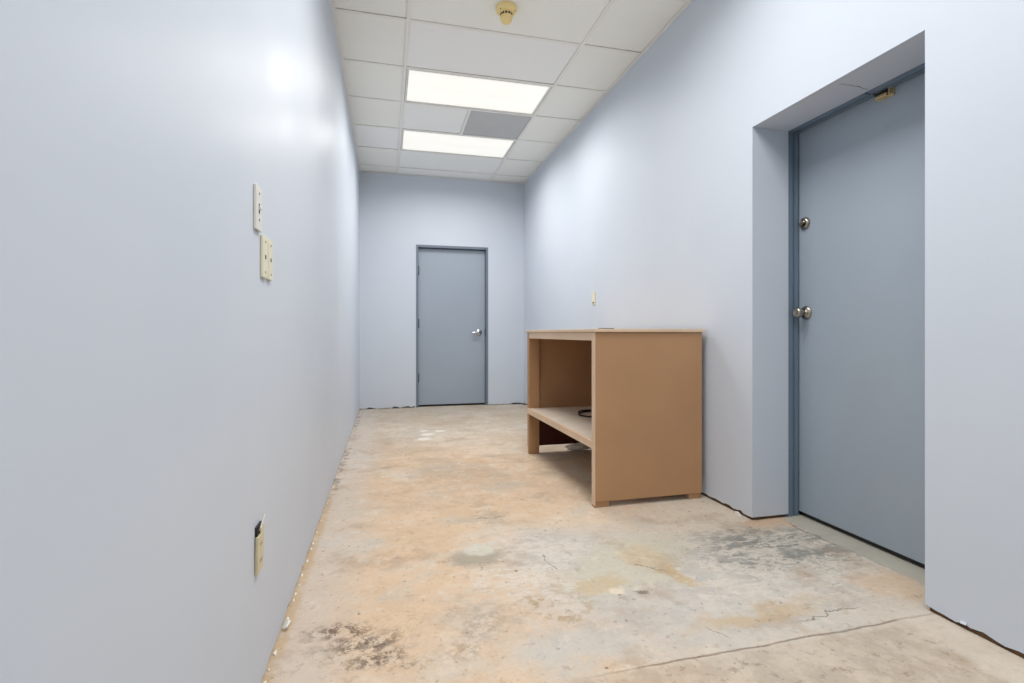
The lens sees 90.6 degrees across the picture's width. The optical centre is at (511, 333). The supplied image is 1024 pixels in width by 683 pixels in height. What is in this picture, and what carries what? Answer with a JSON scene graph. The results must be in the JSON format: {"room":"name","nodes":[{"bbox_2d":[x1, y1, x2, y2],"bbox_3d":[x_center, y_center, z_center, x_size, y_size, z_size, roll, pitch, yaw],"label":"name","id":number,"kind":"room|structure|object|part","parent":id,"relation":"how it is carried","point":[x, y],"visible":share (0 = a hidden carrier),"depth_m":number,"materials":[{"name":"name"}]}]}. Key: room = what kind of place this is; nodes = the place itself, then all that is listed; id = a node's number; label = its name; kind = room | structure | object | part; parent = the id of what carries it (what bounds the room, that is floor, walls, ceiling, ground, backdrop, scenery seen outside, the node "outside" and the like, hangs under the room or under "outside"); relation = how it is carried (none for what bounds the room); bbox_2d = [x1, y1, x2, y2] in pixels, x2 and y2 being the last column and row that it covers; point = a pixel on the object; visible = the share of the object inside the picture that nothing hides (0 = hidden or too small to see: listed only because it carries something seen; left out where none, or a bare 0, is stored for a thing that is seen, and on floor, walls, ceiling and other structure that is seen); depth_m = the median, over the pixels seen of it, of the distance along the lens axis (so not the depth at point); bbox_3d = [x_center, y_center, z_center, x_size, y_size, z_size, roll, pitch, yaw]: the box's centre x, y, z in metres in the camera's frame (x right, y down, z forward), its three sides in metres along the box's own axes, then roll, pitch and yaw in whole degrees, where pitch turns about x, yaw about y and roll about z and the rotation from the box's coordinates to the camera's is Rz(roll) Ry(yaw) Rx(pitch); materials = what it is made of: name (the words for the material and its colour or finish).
{"room":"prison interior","nodes":[
{"label":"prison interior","id":0,"kind":"room"},
{"bbox_2d":[0,0,359,682],"bbox_3d":[-0.925,-0.594,2.053,0.140,3.115,9.230,0,0,-14],"label":"wall","id":1,"kind":"structure","parent":0,"point":[162,396],"depth_m":0.80,"materials":[{"name":"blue paint"}]},
{"bbox_2d":[253,183,261,232],"bbox_3d":[-0.670,-0.331,1.345,0.015,0.117,0.060,0,0,-14],"label":"light switch","id":2,"kind":"object","parent":1,"relation":"attached to","point":[257,192],"visible":1,"depth_m":1.32,"materials":[{"name":"white plastic"}]},
{"bbox_2d":[255,514,264,575],"bbox_3d":[-0.674,0.564,1.358,0.013,0.144,0.064,0,0,-14],"label":"electrical outlet","id":3,"kind":"object","parent":1,"relation":"attached to","point":[259,529],"visible":1,"depth_m":1.34,"materials":[{"name":"beige plastic"}]},
{"bbox_2d":[260,234,267,278],"bbox_3d":[-0.690,-0.213,1.414,0.009,0.116,0.056,0,0,-14],"label":"wall plate","id":4,"kind":"object","parent":1,"relation":"attached to","point":[263,240],"visible":1,"depth_m":1.40,"materials":[{"name":"beige plastic"}]},
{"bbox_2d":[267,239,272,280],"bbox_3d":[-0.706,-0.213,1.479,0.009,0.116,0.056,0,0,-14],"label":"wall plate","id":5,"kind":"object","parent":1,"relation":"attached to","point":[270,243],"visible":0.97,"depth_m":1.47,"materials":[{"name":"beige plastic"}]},
{"bbox_2d":[360,171,523,408],"bbox_3d":[-0.865,-0.594,6.791,2.490,3.115,0.140,0,0,-14],"label":"wall","id":6,"kind":"structure","parent":0,"point":[399,213],"depth_m":6.62,"materials":[{"name":"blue paint"}]},
{"bbox_2d":[416,245,487,407],"bbox_3d":[-0.803,-0.097,6.799,0.958,2.129,0.134,0,0,-14],"label":"door","id":7,"kind":"structure","parent":6,"relation":"in","point":[452,281],"depth_m":6.80,"materials":[{"name":"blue metal"}]},
{"bbox_3d":[-0.476,-0.014,6.847,0.154,0.088,0.070,0,0,-14],"label":"lever handle","id":8,"kind":"part","parent":7,"relation":"part of","materials":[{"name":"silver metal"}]},
{"bbox_2d":[331,0,691,183],"bbox_3d":[0.235,-2.124,2.340,2.490,0.133,9.230,0,0,-14],"label":"ceiling","id":9,"kind":"structure","parent":0,"point":[581,49],"depth_m":3.84,"materials":[{"name":"white tile"}]},
{"bbox_2d":[401,128,514,158],"bbox_3d":[-0.603,-2.096,5.555,1.192,0.070,0.582,0,0,-14],"label":"ceiling light","id":10,"kind":"object","parent":9,"relation":"attached to","point":[410,140],"visible":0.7,"depth_m":5.55,"materials":[{"name":"white plastic"}]},
{"bbox_2d":[404,66,551,114],"bbox_3d":[-0.310,-2.096,4.370,1.192,0.070,0.582,0,0,-14],"label":"ceiling light","id":11,"kind":"object","parent":9,"relation":"attached to","point":[424,87],"visible":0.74,"depth_m":4.35,"materials":[{"name":"white plastic"}]},
{"bbox_2d":[463,110,531,138],"bbox_3d":[-0.160,-2.071,5.035,0.582,0.019,0.582,0,0,-14],"label":"ceiling vent","id":12,"kind":"object","parent":9,"relation":"in","point":[479,123],"visible":0.91,"depth_m":5.01,"materials":[{"name":"grey metal"}]},
{"bbox_2d":[496,1,516,24],"bbox_3d":[-0.036,-2.017,3.210,0.134,0.097,0.134,0,0,-14],"label":"smoke detector","id":13,"kind":"object","parent":9,"relation":"attached to","point":[505,10],"visible":1,"depth_m":3.18,"materials":[{"name":"plastic"}]},
{"bbox_2d":[261,403,1023,682],"bbox_3d":[0.427,1.028,2.438,3.170,0.120,9.530,0,0,-14],"label":"floor","id":14,"kind":"structure","parent":0,"point":[444,550],"depth_m":1.96,"materials":[{"name":"concrete"}]},
{"bbox_2d":[282,617,290,629],"bbox_3d":[-0.744,0.956,1.681,0.024,0.022,0.077,0,0,-14],"label":"chip","id":15,"kind":"object","parent":14,"relation":"on","point":[287,621],"visible":1,"depth_m":1.66,"materials":[{"name":"white paint"}]},
{"bbox_2d":[565,442,590,450],"bbox_3d":[0.547,0.934,4.187,0.229,0.067,0.070,0,0,-14],"label":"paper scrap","id":16,"kind":"object","parent":14,"relation":"on","point":[577,446],"visible":0.88,"depth_m":4.17,"materials":[{"name":"grey paper"}]},
{"bbox_2d":[526,329,704,507],"bbox_3d":[0.622,0.471,3.544,0.698,0.994,1.377,0,0,-14],"label":"desk","id":17,"kind":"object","parent":14,"relation":"on","point":[642,388],"depth_m":2.92,"materials":[{"name":"brown wood"}]},
{"bbox_3d":[0.174,0.480,4.097,0.087,0.975,0.038,0,0,-14],"label":"leg","id":18,"kind":"part","parent":17,"relation":"part of","materials":[{"name":"brown paint"}]},
{"bbox_3d":[0.451,0.453,4.194,0.672,0.920,0.010,0,0,-14],"label":"panel","id":19,"kind":"part","parent":17,"relation":"part of","materials":[{"name":"brown paint"}]},
{"bbox_3d":[0.453,0.769,4.186,0.492,0.283,0.005,0,0,-14],"label":"panel","id":20,"kind":"part","parent":17,"relation":"part of","materials":[{"name":"brown wood"}]},
{"bbox_3d":[0.311,0.017,3.464,0.036,0.047,1.256,0,0,-14],"label":"rail","id":21,"kind":"part","parent":17,"relation":"part of","materials":[{"name":"brown wood"}]},
{"bbox_2d":[531,406,591,438],"bbox_3d":[0.619,0.612,3.543,0.648,0.023,1.254,0,0,-14],"label":"shelf","id":22,"kind":"object","parent":17,"relation":"attached to","point":[567,420],"depth_m":3.58,"materials":[{"name":"wood"}]},
{"bbox_2d":[578,409,591,417],"bbox_3d":[0.643,0.588,3.733,0.326,0.026,0.308,0,0,-14],"label":"cord","id":23,"kind":"object","parent":17,"relation":"on","point":[585,410],"visible":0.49,"depth_m":3.80,"materials":[{"name":"rubber"}]},
{"bbox_3d":[0.497,0.480,2.844,0.087,0.975,0.038,0,0,-14],"label":"leg","id":24,"kind":"part","parent":17,"relation":"part of","materials":[{"name":"brown paint"}]},
{"bbox_3d":[0.787,0.464,2.893,0.672,0.941,0.010,0,0,-14],"label":"panel","id":25,"kind":"part","parent":17,"relation":"part of","materials":[{"name":"brown paint"}]},
{"bbox_3d":[1.068,0.480,2.991,0.080,0.975,0.038,0,0,-14],"label":"leg","id":26,"kind":"part","parent":17,"relation":"part of","materials":[{"name":"brown paint"}]},
{"bbox_2d":[524,0,1023,653],"bbox_3d":[1.353,-0.597,2.616,0.229,3.109,9.230,0,0,-14],"label":"wall","id":27,"kind":"structure","parent":0,"point":[667,202],"depth_m":2.62,"materials":[{"name":"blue paint"}]},
{"bbox_2d":[592,292,594,304],"bbox_3d":[0.743,-0.320,4.623,0.007,0.118,0.074,0,0,-14],"label":"wall plate","id":28,"kind":"object","parent":27,"relation":"attached to","point":[593,293],"visible":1,"depth_m":4.62,"materials":[{"name":"beige plastic"}]},
{"bbox_2d":[525,403,785,519],"bbox_3d":[0.810,0.954,4.821,0.205,0.028,4.467,0,0,-14],"label":"trim","id":29,"kind":"structure","parent":27,"relation":"attached to","point":[704,494],"depth_m":2.69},
{"bbox_2d":[786,63,924,567],"bbox_3d":[1.627,-0.079,2.269,0.135,2.094,0.997,0,0,-14],"label":"door","id":30,"kind":"structure","parent":27,"relation":"in","point":[856,169],"depth_m":2.34,"materials":[{"name":"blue metal"}]},
{"bbox_3d":[1.506,-0.108,2.642,0.071,0.070,0.070,0,0,-14],"label":"knob","id":31,"kind":"part","parent":30,"relation":"part of","materials":[{"name":"silver metal"}]},
{"bbox_2d":[930,607,1023,658],"bbox_3d":[1.909,0.953,-0.003,0.024,0.030,3.658,0,0,-14],"label":"trim","id":32,"kind":"structure","parent":27,"relation":"attached to","point":[981,634],"depth_m":1.62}
]}

